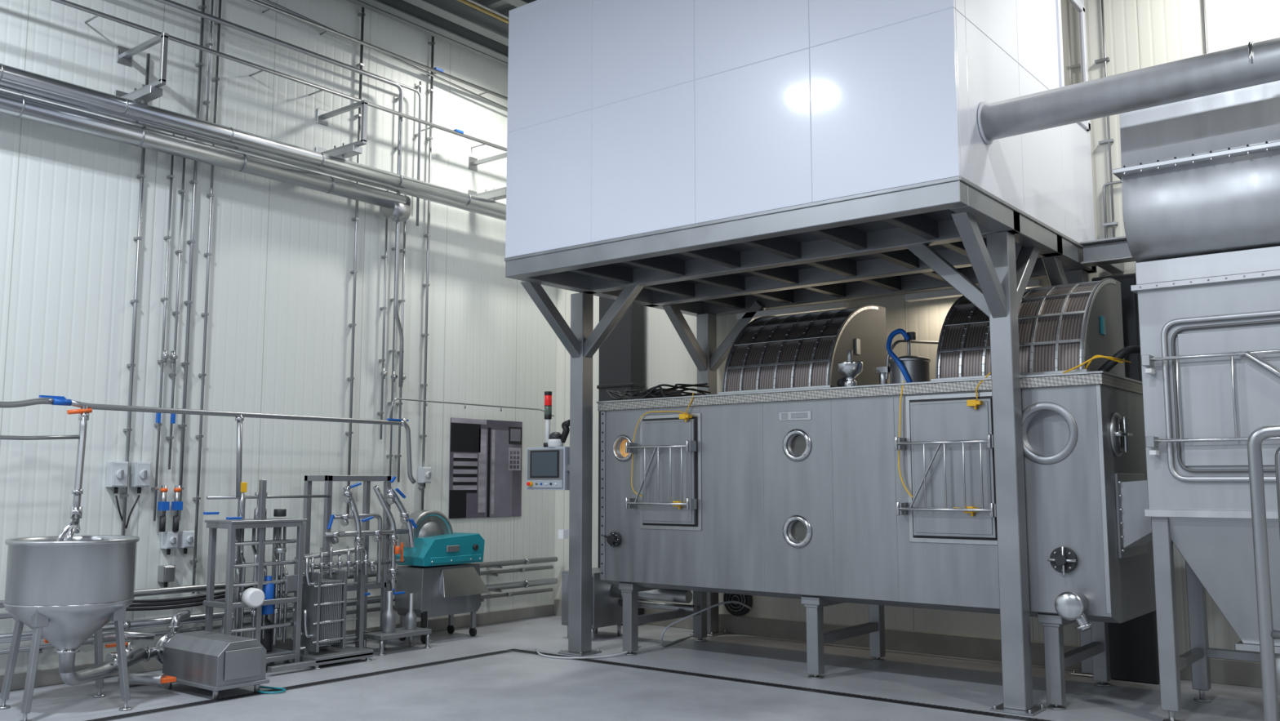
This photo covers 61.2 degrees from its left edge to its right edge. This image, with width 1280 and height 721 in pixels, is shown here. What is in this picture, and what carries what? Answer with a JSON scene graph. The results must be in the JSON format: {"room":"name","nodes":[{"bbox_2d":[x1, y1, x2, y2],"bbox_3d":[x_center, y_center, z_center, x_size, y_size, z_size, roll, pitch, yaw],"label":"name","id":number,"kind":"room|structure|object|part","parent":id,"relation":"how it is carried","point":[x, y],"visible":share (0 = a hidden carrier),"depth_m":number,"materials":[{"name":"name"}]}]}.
{"room":"processing plant","nodes":[
{"label":"processing plant","id":0,"kind":"room"},
{"bbox_2d":[0,0,556,674],"bbox_3d":[-6.051,-0.952,6.519,0.200,6.350,16.470,-5,-8,38],"label":"wall","id":1,"kind":"structure","parent":0,"point":[280,309],"depth_m":9.61,"materials":[{"name":"white metal"}]},
{"bbox_2d":[115,32,168,103],"bbox_3d":[-3.958,-2.282,8.618,0.667,0.603,0.120,-5,-8,38],"label":"bracket","id":2,"kind":"object","parent":1,"relation":"attached to","point":[148,93],"visible":0.72,"depth_m":8.52,"materials":[{"name":"grey metal"}]},
{"bbox_2d":[0,62,506,222],"bbox_3d":[-4.325,-1.868,8.219,0.294,0.424,11.100,-5,-8,38],"label":"insulated pipe","id":3,"kind":"object","parent":2,"relation":"hanging from","point":[395,206],"visible":0.9,"depth_m":9.07,"materials":[{"name":"metal"}]},
{"bbox_2d":[105,461,431,586],"bbox_3d":[-3.135,1.435,9.673,0.140,1.013,3.240,-5,-8,38],"label":"boxes","id":4,"kind":"object","parent":1,"relation":"attached to","point":[117,472],"visible":1,"depth_m":8.67,"materials":[{"name":"grey plastic"}]},
{"bbox_2d":[0,603,554,692],"bbox_3d":[-6.023,2.127,6.022,0.030,0.120,16.270,-5,-8,38],"label":"baseboard","id":5,"kind":"structure","parent":1,"relation":"attached to","point":[51,676],"depth_m":10.33,"materials":[{"name":"concrete"}]},
{"bbox_2d":[120,0,435,593],"bbox_3d":[-3.117,-0.821,9.952,0.137,5.680,3.067,-5,-8,38],"label":"conduit","id":6,"kind":"object","parent":1,"relation":"attached to","point":[163,505],"visible":0.84,"depth_m":9.16,"materials":[{"name":"grey metal"}]},
{"bbox_2d":[50,0,507,386],"bbox_3d":[-4.058,-1.729,8.556,0.511,3.484,10.055,-5,-8,38],"label":"pipes","id":7,"kind":"object","parent":1,"relation":"attached to","point":[295,15],"visible":0.94,"depth_m":10.35,"materials":[{"name":"grey metal"}]},
{"bbox_2d":[0,556,558,653],"bbox_3d":[-3.795,1.865,8.659,0.297,0.710,9.100,-5,-8,38],"label":"pipe","id":8,"kind":"object","parent":1,"relation":"attached to","point":[198,617],"visible":0.32,"depth_m":8.82,"materials":[{"name":"grey metal"}]},
{"bbox_2d":[315,99,368,159],"bbox_3d":[-2.774,-2.115,10.104,0.667,0.603,0.120,-5,-8,38],"label":"bracket","id":9,"kind":"object","parent":1,"relation":"attached to","point":[352,149],"visible":0.75,"depth_m":10.02,"materials":[{"name":"grey metal"}]},
{"bbox_2d":[448,417,522,518],"bbox_3d":[-1.653,1.164,11.689,0.016,1.047,1.057,-5,-8,38],"label":"poster","id":10,"kind":"object","parent":1,"relation":"attached to","point":[485,474],"visible":1,"depth_m":11.66,"materials":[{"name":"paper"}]},
{"bbox_2d":[468,152,506,201],"bbox_3d":[-1.570,-1.945,11.613,0.667,0.603,0.120,-5,-8,38],"label":"bracket","id":11,"kind":"object","parent":1,"relation":"attached to","point":[495,194],"visible":0.53,"depth_m":11.62,"materials":[{"name":"grey metal"}]},
{"bbox_2d":[346,0,536,67],"bbox_3d":[0.968,-4.264,3.733,14.500,0.290,12.270,-5,-8,38],"label":"ceiling beam","id":12,"kind":"structure","parent":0,"point":[455,23],"depth_m":10.97,"materials":[{"name":"grey metal"}]},
{"bbox_2d":[454,0,517,22],"bbox_3d":[-0.330,-4.654,2.373,14.800,0.220,16.470,-5,-8,38],"label":"ceiling","id":13,"kind":"structure","parent":0,"point":[502,6],"depth_m":10.98,"materials":[{"name":"grey metal"}]},
{"bbox_2d":[457,0,508,23],"bbox_3d":[-3.694,-3.853,8.015,0.350,0.250,11.220,-5,-8,38],"label":"ceiling pipes","id":14,"kind":"object","parent":13,"relation":"attached to","point":[464,2],"depth_m":10.73,"materials":[{"name":"metal"}]},
{"bbox_2d":[0,614,1279,720],"bbox_3d":[-0.330,1.795,1.647,14.800,0.200,16.470,-5,-8,38],"label":"floor","id":15,"kind":"structure","parent":0,"point":[513,686],"depth_m":7.91,"materials":[{"name":"concrete"}]},
{"bbox_2d":[0,534,146,720],"bbox_3d":[-3.736,1.774,7.386,0.810,1.125,1.125,-5,-8,38],"label":"tank","id":16,"kind":"object","parent":15,"relation":"on","point":[64,591],"visible":0.99,"depth_m":7.05,"materials":[{"name":"silver metal"}]},
{"bbox_2d":[44,609,285,699],"bbox_3d":[-3.411,2.126,7.785,1.366,0.514,1.160,-5,-8,38],"label":"pump","id":17,"kind":"object","parent":15,"relation":"on","point":[214,661],"visible":0.9,"depth_m":7.70,"materials":[{"name":"silver metal"}]},
{"bbox_3d":[-3.096,2.200,7.859,0.780,0.385,0.420,-5,-8,38],"label":"motor","id":18,"kind":"part","parent":17,"relation":"part of","materials":[{"name":"silver metal"}]},
{"bbox_2d":[203,479,306,668],"bbox_3d":[-3.116,1.720,8.675,0.489,1.520,0.842,-5,-8,38],"label":"rack","id":19,"kind":"object","parent":15,"relation":"on","point":[264,598],"visible":0.81,"depth_m":8.65,"materials":[{"name":"grey metal"}]},
{"bbox_2d":[267,540,373,672],"bbox_3d":[-2.698,2.029,9.048,0.490,0.990,1.137,-5,-8,38],"label":"rack","id":20,"kind":"object","parent":15,"relation":"on","point":[324,591],"visible":0.88,"depth_m":9.02,"materials":[{"name":"grey metal"}]},
{"bbox_2d":[302,475,431,655],"bbox_3d":[-2.484,1.815,9.696,0.625,1.560,1.135,-5,-8,38],"label":"piping skid","id":21,"kind":"object","parent":15,"relation":"on","point":[387,536],"visible":0.84,"depth_m":9.74,"materials":[{"name":"grey metal"}]},
{"bbox_2d":[0,395,554,541],"bbox_3d":[-3.715,0.724,8.048,0.620,1.274,10.034,-4,-8,35],"label":"pipe","id":22,"kind":"object","parent":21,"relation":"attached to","point":[76,511],"visible":0.95,"depth_m":8.10,"materials":[{"name":"grey metal"}]},
{"bbox_2d":[394,509,489,643],"bbox_3d":[-1.926,2.071,10.490,0.494,1.230,0.826,-5,-8,38],"label":"machine","id":23,"kind":"object","parent":15,"relation":"on","point":[442,579],"visible":0.91,"depth_m":10.33,"materials":[{"name":"silver metal"}]},
{"bbox_2d":[395,532,484,566],"bbox_3d":[-1.920,1.824,10.488,0.430,0.280,0.788,-5,-8,38],"label":"hood","id":24,"kind":"object","parent":23,"relation":"attached to","point":[431,548],"depth_m":10.34,"materials":[{"name":"teal paint"}]},
{"bbox_2d":[84,648,1054,720],"bbox_3d":[-0.296,1.963,3.962,8.628,0.024,8.148,-5,-8,38],"label":"channel","id":25,"kind":"object","parent":15,"relation":"on","point":[606,662],"visible":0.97,"depth_m":7.87,"materials":[{"name":"black metal"}]},
{"bbox_2d":[596,296,644,625],"bbox_3d":[-0.210,0.721,11.778,0.510,4.200,0.230,-5,-8,38],"label":"tall cabinet","id":26,"kind":"object","parent":15,"relation":"on","point":[621,353],"visible":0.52,"depth_m":11.75,"materials":[{"name":"grey metal"}]},
{"bbox_2d":[561,567,697,639],"bbox_3d":[-0.118,2.327,10.313,1.320,0.680,0.576,-5,-8,38],"label":"base cabinet","id":27,"kind":"object","parent":15,"relation":"on","point":[606,597],"visible":0.51,"depth_m":10.38,"materials":[{"name":"grey metal"}]},
{"bbox_2d":[534,600,751,658],"bbox_3d":[1.371,2.225,9.784,4.563,0.758,1.635,-1,-6,9],"label":"floor cables","id":28,"kind":"object","parent":15,"relation":"on","point":[731,601],"visible":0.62,"depth_m":9.75,"materials":[{"name":"grey plastic"}]},
{"bbox_2d":[504,0,1097,715],"bbox_3d":[1.253,-0.275,9.009,4.160,5.560,2.900,-5,-8,38],"label":"enclosure","id":29,"kind":"object","parent":15,"relation":"on","point":[705,160],"visible":0.88,"depth_m":7.98,"materials":[{"name":"white metal"}]},
{"bbox_2d":[526,391,569,538],"bbox_3d":[-0.831,0.947,9.917,0.523,1.335,0.190,-5,-8,38],"label":"control panel","id":30,"kind":"object","parent":29,"relation":"attached to","point":[548,467],"visible":0.98,"depth_m":9.87,"materials":[{"name":"grey metal"}]},
{"bbox_2d":[736,301,848,319],"bbox_3d":[1.468,-0.479,10.504,1.200,0.060,0.100,-5,-8,38],"label":"lamp","id":31,"kind":"object","parent":29,"relation":"attached to","point":[841,304],"visible":0.82,"depth_m":10.41,"materials":[{"name":"white plastic"}]},
{"bbox_2d":[904,288,962,302],"bbox_3d":[2.544,-0.597,9.453,0.590,0.060,0.413,-5,-8,38],"label":"lamp","id":32,"kind":"object","parent":29,"relation":"attached to","point":[946,293],"depth_m":9.57,"materials":[{"name":"white plastic"}]},
{"bbox_2d":[1026,278,1043,288],"bbox_3d":[3.228,-0.660,8.897,0.228,0.060,0.387,-5,-8,38],"label":"lamp","id":33,"kind":"object","parent":29,"relation":"attached to","point":[1032,283],"depth_m":9.02,"materials":[{"name":"white plastic"}]},
{"bbox_2d":[977,36,1279,144],"bbox_3d":[4.618,-1.783,5.249,5.997,0.318,0.280,-5,-8,38],"label":"duct","id":34,"kind":"object","parent":29,"relation":"attached to","point":[1252,64],"visible":1,"depth_m":6.45,"materials":[{"name":"silver metal"}]},
{"bbox_2d":[596,277,1155,709],"bbox_3d":[1.685,0.986,8.834,4.802,3.015,1.535,-5,-8,38],"label":"machine","id":35,"kind":"object","parent":15,"relation":"on","point":[815,478],"visible":0.95,"depth_m":8.08,"materials":[{"name":"silver metal"}]},
{"bbox_3d":[0.188,0.946,9.214,0.732,0.980,0.130,-5,-8,38],"label":"door","id":36,"kind":"part","parent":35,"relation":"part of","materials":[{"name":"silver metal"}]},
{"bbox_3d":[1.745,1.066,8.876,4.370,1.585,1.380,-5,-8,38],"label":"housing trim","id":37,"kind":"part","parent":35,"relation":"part of","materials":[{"name":"silver metal"}]},
{"bbox_3d":[2.170,0.760,7.653,0.752,1.060,0.130,-5,-8,38],"label":"door","id":38,"kind":"part","parent":35,"relation":"part of","materials":[{"name":"silver metal"}]},
{"bbox_2d":[1091,273,1159,684],"bbox_3d":[3.827,0.892,8.468,0.340,3.120,0.340,-5,-8,38],"label":"tall cabinet","id":39,"kind":"object","parent":15,"relation":"on","point":[1133,642],"visible":0.32,"depth_m":8.24,"materials":[{"name":"grey metal"}]},
{"bbox_2d":[1112,80,1279,720],"bbox_3d":[4.027,0.293,6.854,1.470,3.950,1.330,-5,-8,38],"label":"dust collector","id":40,"kind":"object","parent":15,"relation":"on","point":[1200,176],"visible":0.99,"depth_m":6.75,"materials":[{"name":"metal"}]},
{"bbox_3d":[3.716,0.215,6.565,1.210,1.034,0.120,-5,-8,38],"label":"access door","id":41,"kind":"part","parent":40,"relation":"part of","materials":[{"name":"silver metal"}]},
{"bbox_2d":[1247,423,1279,720],"bbox_3d":[3.019,1.040,3.902,1.470,1.806,0.150,-5,-8,38],"label":"stair handrail","id":42,"kind":"object","parent":15,"relation":"on","point":[1267,634],"visible":1,"depth_m":4.32,"materials":[{"name":"grey metal"}]},
{"bbox_2d":[554,0,1279,654],"bbox_3d":[4.801,-0.753,8.287,14.600,6.350,0.200,-5,-8,38],"label":"wall","id":43,"kind":"structure","parent":0,"point":[1140,34],"depth_m":9.17,"materials":[{"name":"white metal"}]},
{"bbox_2d":[723,592,752,615],"bbox_3d":[0.969,2.378,10.764,0.320,0.320,0.073,-5,-8,38],"label":"ventilation fan","id":44,"kind":"object","parent":43,"relation":"attached to","point":[734,608],"visible":0.68,"depth_m":10.76,"materials":[{"name":"black metal"}]},
{"bbox_2d":[553,598,1262,687],"bbox_3d":[4.739,2.301,7.839,14.570,0.180,0.040,-5,-8,38],"label":"baseboard","id":45,"kind":"structure","parent":43,"relation":"attached to","point":[1225,671],"depth_m":9.55,"materials":[{"name":"concrete"}]},
{"bbox_2d":[1080,235,1135,273],"bbox_3d":[5.197,-0.958,7.500,3.980,0.180,0.569,-5,-8,38],"label":"steel beam","id":46,"kind":"structure","parent":43,"relation":"attached to","point":[1110,254],"depth_m":8.45,"materials":[{"name":"silver metal"}]},
{"bbox_2d":[1094,0,1208,238],"bbox_3d":[4.165,-2.329,8.813,0.852,2.800,0.043,-5,-8,38],"label":"conduit","id":47,"kind":"object","parent":43,"relation":"attached to","point":[1104,60],"visible":0.56,"depth_m":8.93,"materials":[{"name":"grey metal"}]}
]}

